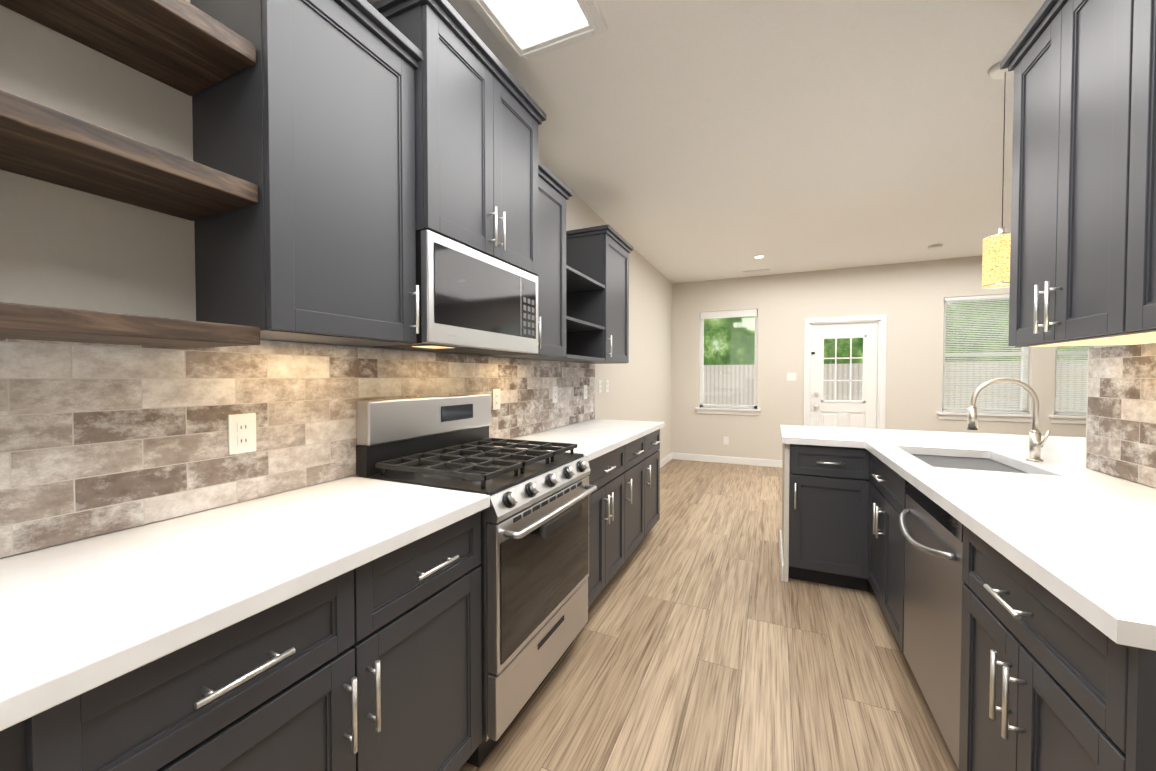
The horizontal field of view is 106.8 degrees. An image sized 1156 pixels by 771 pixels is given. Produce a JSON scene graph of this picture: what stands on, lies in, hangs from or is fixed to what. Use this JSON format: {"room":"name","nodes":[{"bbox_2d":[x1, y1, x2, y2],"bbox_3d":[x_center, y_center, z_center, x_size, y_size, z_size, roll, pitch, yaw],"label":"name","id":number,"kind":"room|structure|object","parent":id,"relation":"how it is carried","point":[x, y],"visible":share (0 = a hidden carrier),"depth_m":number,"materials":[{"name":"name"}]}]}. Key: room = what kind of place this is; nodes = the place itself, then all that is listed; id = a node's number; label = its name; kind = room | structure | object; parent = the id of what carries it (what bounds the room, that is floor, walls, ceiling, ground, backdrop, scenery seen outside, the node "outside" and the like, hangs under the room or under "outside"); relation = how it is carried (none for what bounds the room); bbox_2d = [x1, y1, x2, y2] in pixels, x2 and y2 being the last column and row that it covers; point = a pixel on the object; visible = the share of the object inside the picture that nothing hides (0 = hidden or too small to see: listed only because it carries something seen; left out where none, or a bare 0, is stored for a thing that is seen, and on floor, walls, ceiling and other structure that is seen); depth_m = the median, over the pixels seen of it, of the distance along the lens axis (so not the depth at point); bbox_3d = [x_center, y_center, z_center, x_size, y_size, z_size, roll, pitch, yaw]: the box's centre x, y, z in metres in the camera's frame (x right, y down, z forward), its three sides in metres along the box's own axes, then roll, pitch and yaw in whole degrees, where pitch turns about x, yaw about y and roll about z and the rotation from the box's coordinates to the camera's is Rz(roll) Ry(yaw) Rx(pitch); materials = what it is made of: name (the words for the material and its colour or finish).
{"room":"kitchen","nodes":[
{"label":"kitchen","id":0,"kind":"room"},
{"bbox_2d":[0,0,671,558],"bbox_3d":[-0.310,-0.142,2.953,0.120,2.740,8.570,1,1,24],"label":"wall","id":1,"kind":"structure","parent":0,"point":[62,246],"depth_m":1.04,"materials":[{"name":"paint"}]},
{"bbox_2d":[0,0,255,95],"bbox_3d":[-1.013,-0.798,0.881,0.298,0.044,0.483,1,1,24],"label":"wood shelf","id":2,"kind":"object","parent":1,"relation":"attached to","point":[186,47],"visible":1,"depth_m":0.96,"materials":[{"name":"brown wood"}]},
{"bbox_2d":[0,89,257,220],"bbox_3d":[-1.013,-0.463,0.888,0.298,0.044,0.483,1,1,24],"label":"wood shelf","id":3,"kind":"object","parent":1,"relation":"attached to","point":[44,143],"visible":1,"depth_m":0.88,"materials":[{"name":"brown wood"}]},
{"bbox_2d":[0,302,259,347],"bbox_3d":[-1.013,-0.118,0.895,0.298,0.044,0.483,1,1,24],"label":"wood shelf","id":4,"kind":"object","parent":1,"relation":"attached to","point":[30,322],"visible":1,"depth_m":0.84,"materials":[{"name":"brown wood"}]},
{"bbox_2d":[0,338,594,557],"bbox_3d":[-0.550,0.083,2.269,0.012,0.482,3.362,1,1,24],"label":"backsplash","id":5,"kind":"structure","parent":1,"relation":"attached to","point":[96,439],"depth_m":1.16,"materials":[{"name":"stone"}]},
{"bbox_2d":[228,413,255,454],"bbox_3d":[-0.993,0.142,1.272,0.008,0.116,0.072,1,1,24],"label":"electrical outlet","id":6,"kind":"object","parent":5,"relation":"attached to","point":[241,433],"visible":1,"depth_m":1.27,"materials":[{"name":"white plastic"}]},
{"bbox_2d":[492,389,499,409],"bbox_3d":[-0.462,0.079,2.439,0.008,0.116,0.072,1,1,24],"label":"electrical outlet","id":7,"kind":"object","parent":5,"relation":"attached to","point":[495,399],"visible":1,"depth_m":2.43,"materials":[{"name":"white plastic"}]},
{"bbox_2d":[552,386,557,402],"bbox_3d":[-0.164,0.065,3.094,0.008,0.116,0.072,1,1,24],"label":"electrical outlet","id":8,"kind":"object","parent":5,"relation":"attached to","point":[555,394],"visible":1,"depth_m":3.09,"materials":[{"name":"white plastic"}]},
{"bbox_2d":[583,385,586,398],"bbox_3d":[0.063,0.055,3.595,0.008,0.116,0.072,1,1,24],"label":"electrical outlet","id":9,"kind":"object","parent":5,"relation":"attached to","point":[584,391],"visible":1,"depth_m":3.58,"materials":[{"name":"white plastic"}]},
{"bbox_2d":[190,0,422,345],"bbox_3d":[-0.783,-0.630,1.308,0.368,0.978,0.528,1,1,24],"label":"upper cabinet","id":10,"kind":"object","parent":1,"relation":"attached to","point":[305,123],"visible":0.92,"depth_m":1.16,"materials":[{"name":"grey paint"}]},
{"bbox_2d":[371,0,545,275],"bbox_3d":[-0.506,-0.940,1.856,0.414,0.800,0.813,1,1,24],"label":"upper cabinet","id":11,"kind":"object","parent":1,"relation":"attached to","point":[480,115],"visible":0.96,"depth_m":1.65,"materials":[{"name":"grey paint"}]},
{"bbox_2d":[360,230,537,354],"bbox_3d":[-0.522,-0.344,1.875,0.377,0.386,0.755,1,1,24],"label":"microwave","id":12,"kind":"object","parent":11,"relation":"attached to","point":[472,301],"visible":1,"depth_m":1.67,"materials":[{"name":"silver metal"}]},
{"bbox_2d":[478,160,572,357],"bbox_3d":[-0.284,-0.652,2.404,0.368,0.978,0.461,1,1,24],"label":"upper cabinet","id":13,"kind":"object","parent":1,"relation":"attached to","point":[555,192],"visible":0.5,"depth_m":2.37,"materials":[{"name":"grey paint"}]},
{"bbox_2d":[519,224,632,363],"bbox_3d":[0.054,-0.667,3.150,0.368,0.978,1.228,1,1,24],"label":"upper cabinet","id":14,"kind":"object","parent":1,"relation":"attached to","point":[597,294],"visible":0.85,"depth_m":3.19,"materials":[{"name":"grey paint"}]},
{"bbox_2d":[598,380,600,392],"bbox_3d":[0.201,0.009,3.927,0.008,0.116,0.072,1,1,24],"label":"light switch","id":15,"kind":"object","parent":1,"relation":"attached to","point":[599,386],"visible":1,"depth_m":3.91,"materials":[{"name":"white plastic"}]},
{"bbox_2d":[606,380,608,391],"bbox_3d":[0.280,0.005,4.100,0.008,0.116,0.072,1,1,24],"label":"light switch","id":16,"kind":"object","parent":1,"relation":"attached to","point":[607,385],"visible":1,"depth_m":4.10,"materials":[{"name":"white plastic"}]},
{"bbox_2d":[660,453,672,467],"bbox_3d":[0.814,1.131,5.291,0.014,0.100,3.190,1,1,24],"label":"baseboard","id":17,"kind":"structure","parent":1,"relation":"attached to","point":[665,460],"depth_m":6.38,"materials":[{"name":"white wood"}]},
{"bbox_2d":[367,0,1045,283],"bbox_3d":[2.294,-1.538,1.742,5.840,0.100,8.570,1,1,24],"label":"ceiling","id":18,"kind":"structure","parent":0,"point":[681,141],"depth_m":2.50,"materials":[{"name":"paint"}]},
{"bbox_2d":[467,0,607,62],"bbox_3d":[-0.337,-1.463,1.296,0.440,0.030,1.260,1,1,24],"label":"ceiling light panel","id":19,"kind":"object","parent":18,"relation":"attached to","point":[522,30],"visible":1,"depth_m":1.75,"materials":[{"name":"white"}]},
{"bbox_2d":[743,269,769,274],"bbox_3d":[2.460,-1.565,5.917,0.350,0.013,0.150,1,1,24],"label":"ceiling vent","id":20,"kind":"object","parent":18,"relation":"in","point":[756,271],"visible":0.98,"depth_m":5.89,"materials":[{"name":"white plastic"}]},
{"bbox_2d":[753,255,764,258],"bbox_3d":[2.186,-1.552,5.180,0.140,0.009,0.140,1,1,24],"label":"recessed light","id":21,"kind":"object","parent":18,"relation":"in","point":[758,256],"visible":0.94,"depth_m":5.16,"materials":[{"name":"white"}]},
{"bbox_2d":[928,244,942,250],"bbox_3d":[3.960,-1.531,4.758,0.130,0.034,0.130,1,1,24],"label":"smoke detector","id":22,"kind":"object","parent":18,"relation":"attached to","point":[935,247],"visible":1,"depth_m":4.73,"materials":[{"name":"white plastic"}]},
{"bbox_2d":[981,61,1013,288],"bbox_3d":[1.995,-0.981,2.015,0.135,1.024,0.135,1,1,24],"label":"pendant light","id":23,"kind":"object","parent":18,"relation":"hanging from","point":[996,263],"visible":0.67,"depth_m":2.00,"materials":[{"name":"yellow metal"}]},
{"bbox_2d":[459,459,958,770],"bbox_3d":[2.294,1.282,1.799,5.840,0.060,8.570,1,1,24],"label":"floor","id":24,"kind":"structure","parent":0,"point":[706,638],"depth_m":1.89,"materials":[{"name":"beige wood"}]},
{"bbox_2d":[0,476,489,770],"bbox_3d":[-0.761,0.809,1.060,0.636,0.915,0.958,1,1,24],"label":"base cabinet","id":25,"kind":"object","parent":24,"relation":"on","point":[334,625],"visible":1,"depth_m":0.85,"materials":[{"name":"grey paint"}]},
{"bbox_2d":[356,394,596,767],"bbox_3d":[-0.361,0.652,1.822,0.695,1.198,0.757,1,1,24],"label":"range","id":26,"kind":"object","parent":24,"relation":"on","point":[534,564],"visible":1,"depth_m":1.62,"materials":[{"name":"silver metal"}]},
{"bbox_2d":[587,443,631,607],"bbox_3d":[-0.108,0.799,2.543,0.599,0.876,0.752,1,1,24],"label":"base cabinet","id":27,"kind":"object","parent":24,"relation":"on","point":[622,457],"depth_m":2.43,"materials":[{"name":"grey paint"}]},
{"bbox_2d":[496,419,663,462],"bbox_3d":[0.091,0.332,2.930,0.633,0.038,1.637,1,1,24],"label":"countertop","id":28,"kind":"structure","parent":27,"relation":"on","point":[593,438],"depth_m":2.78,"materials":[{"name":"white stone"}]},
{"bbox_2d":[632,435,647,552],"bbox_3d":[0.118,0.789,3.041,0.599,0.876,0.579,1,1,24],"label":"base cabinet","id":29,"kind":"object","parent":24,"relation":"on","point":[640,448],"depth_m":3.03,"materials":[{"name":"grey paint"}]},
{"bbox_2d":[648,427,662,532],"bbox_3d":[0.296,0.781,3.432,0.599,0.876,0.519,1,1,24],"label":"base cabinet","id":30,"kind":"object","parent":24,"relation":"on","point":[654,439],"depth_m":3.39,"materials":[{"name":"grey paint"}]},
{"bbox_2d":[788,441,859,589],"bbox_3d":[1.622,0.793,2.824,0.431,0.876,0.647,1,1,24],"label":"base cabinet","id":31,"kind":"object","parent":24,"relation":"on","point":[824,480],"depth_m":2.59,"materials":[{"name":"grey paint"}]},
{"bbox_2d":[780,425,1085,460],"bbox_3d":[2.245,0.340,2.556,1.870,0.038,0.865,1,1,24],"label":"countertop","id":32,"kind":"structure","parent":31,"relation":"on","point":[1066,448],"depth_m":2.53,"materials":[{"name":"white stone"}]},
{"bbox_2d":[860,445,899,646],"bbox_3d":[1.819,0.809,2.035,0.699,0.876,0.758,1,1,24],"label":"base cabinet","id":33,"kind":"object","parent":24,"relation":"on","point":[879,483],"depth_m":2.18,"materials":[{"name":"grey paint"}]},
{"bbox_2d":[900,477,955,754],"bbox_3d":[1.527,0.826,1.419,0.600,0.868,0.725,1,1,24],"label":"dishwasher","id":34,"kind":"object","parent":24,"relation":"on","point":[927,533],"depth_m":1.53,"materials":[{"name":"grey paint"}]},
{"bbox_2d":[952,521,1155,770],"bbox_3d":[1.292,0.834,0.828,0.661,0.876,0.662,1,1,24],"label":"base cabinet","id":35,"kind":"object","parent":24,"relation":"on","point":[1014,589],"depth_m":0.92,"materials":[{"name":"grey paint"}]},
{"bbox_2d":[868,445,1155,648],"bbox_3d":[1.531,0.364,1.374,0.687,0.038,1.879,1,1,24],"label":"countertop","id":36,"kind":"structure","parent":35,"relation":"on","point":[1085,536],"depth_m":1.08,"materials":[{"name":"white stone"}]},
{"bbox_2d":[908,449,1031,472],"bbox_3d":[1.770,0.460,1.971,0.396,0.202,0.605,1,1,24],"label":"sink","id":37,"kind":"object","parent":36,"relation":"in","point":[953,460],"depth_m":2.09,"materials":[{"name":"silver metal"}]},
{"bbox_2d":[967,378,1050,461],"bbox_3d":[1.925,0.149,1.927,0.260,0.367,0.091,1,1,24],"label":"faucet","id":38,"kind":"object","parent":36,"relation":"on","point":[1036,444],"visible":1,"depth_m":1.91,"materials":[{"name":"silver metal"}]},
{"bbox_2d":[780,443,789,581],"bbox_3d":[1.419,0.792,2.953,0.040,0.873,0.582,1,1,24],"label":"wall","id":39,"kind":"structure","parent":0,"point":[784,545],"depth_m":2.68,"materials":[{"name":"paint"}]},
{"bbox_2d":[671,256,1085,460],"bbox_3d":[4.041,-0.196,5.617,5.600,2.740,0.120,1,1,24],"label":"wall","id":40,"kind":"structure","parent":0,"point":[908,298],"depth_m":5.85,"materials":[{"name":"paint"}]},
{"bbox_2d":[673,453,781,467],"bbox_3d":[2.312,1.110,6.355,1.805,0.100,0.014,1,1,24],"label":"baseboard","id":41,"kind":"structure","parent":40,"relation":"attached to","point":[725,459],"depth_m":6.38,"materials":[{"name":"white wood"}]},
{"bbox_2d":[695,309,760,414],"bbox_3d":[2.238,-0.342,6.408,0.920,1.540,0.165,1,1,24],"label":"window","id":42,"kind":"structure","parent":40,"relation":"attached to","point":[731,409],"depth_m":6.41,"materials":[{"name":"white"}]},
{"bbox_2d":[803,314,886,428],"bbox_3d":[3.580,0.123,5.805,0.940,2.095,0.170,1,1,24],"label":"door","id":43,"kind":"structure","parent":40,"relation":"attached to","point":[868,411],"depth_m":5.77,"materials":[{"name":"white wood"}]},
{"bbox_2d":[937,294,1031,421],"bbox_3d":[4.915,-0.332,5.192,0.920,1.510,0.165,1,1,24],"label":"window","id":44,"kind":"structure","parent":40,"relation":"attached to","point":[1021,414],"depth_m":5.20,"materials":[{"name":"white"}]},
{"bbox_2d":[1048,346,1093,423],"bbox_3d":[5.843,-0.324,4.770,0.920,1.510,0.165,1,1,24],"label":"window","id":45,"kind":"structure","parent":40,"relation":"attached to","point":[1063,416],"depth_m":4.88,"materials":[{"name":"white"}]},
{"bbox_2d":[1085,343,1155,487],"bbox_3d":[1.292,-0.080,-0.128,0.134,2.740,4.044,1,1,24],"label":"tile backsplash","id":46,"kind":"structure","parent":0,"point":[1121,417],"depth_m":1.56,"materials":[{"name":"stone"}]},
{"bbox_2d":[1008,0,1155,346],"bbox_3d":[1.681,-0.680,1.273,0.349,1.080,0.662,1,1,24],"label":"upper cabinet","id":47,"kind":"object","parent":46,"relation":"attached to","point":[1083,241],"depth_m":1.38,"materials":[{"name":"grey paint"}]},
{"bbox_2d":[1096,0,1155,339],"bbox_3d":[1.443,-0.670,0.749,0.349,1.080,0.732,1,1,24],"label":"upper cabinet","id":48,"kind":"object","parent":46,"relation":"attached to","point":[1126,242],"depth_m":1.11,"materials":[{"name":"grey paint"}]},
{"label":"outside","id":49,"kind":"structure","parent":0,"visible":0},
{"bbox_2d":[703,299,1093,410],"bbox_3d":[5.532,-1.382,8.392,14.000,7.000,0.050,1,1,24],"label":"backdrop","id":50,"kind":"structure","parent":49,"point":[721,395],"depth_m":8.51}
]}

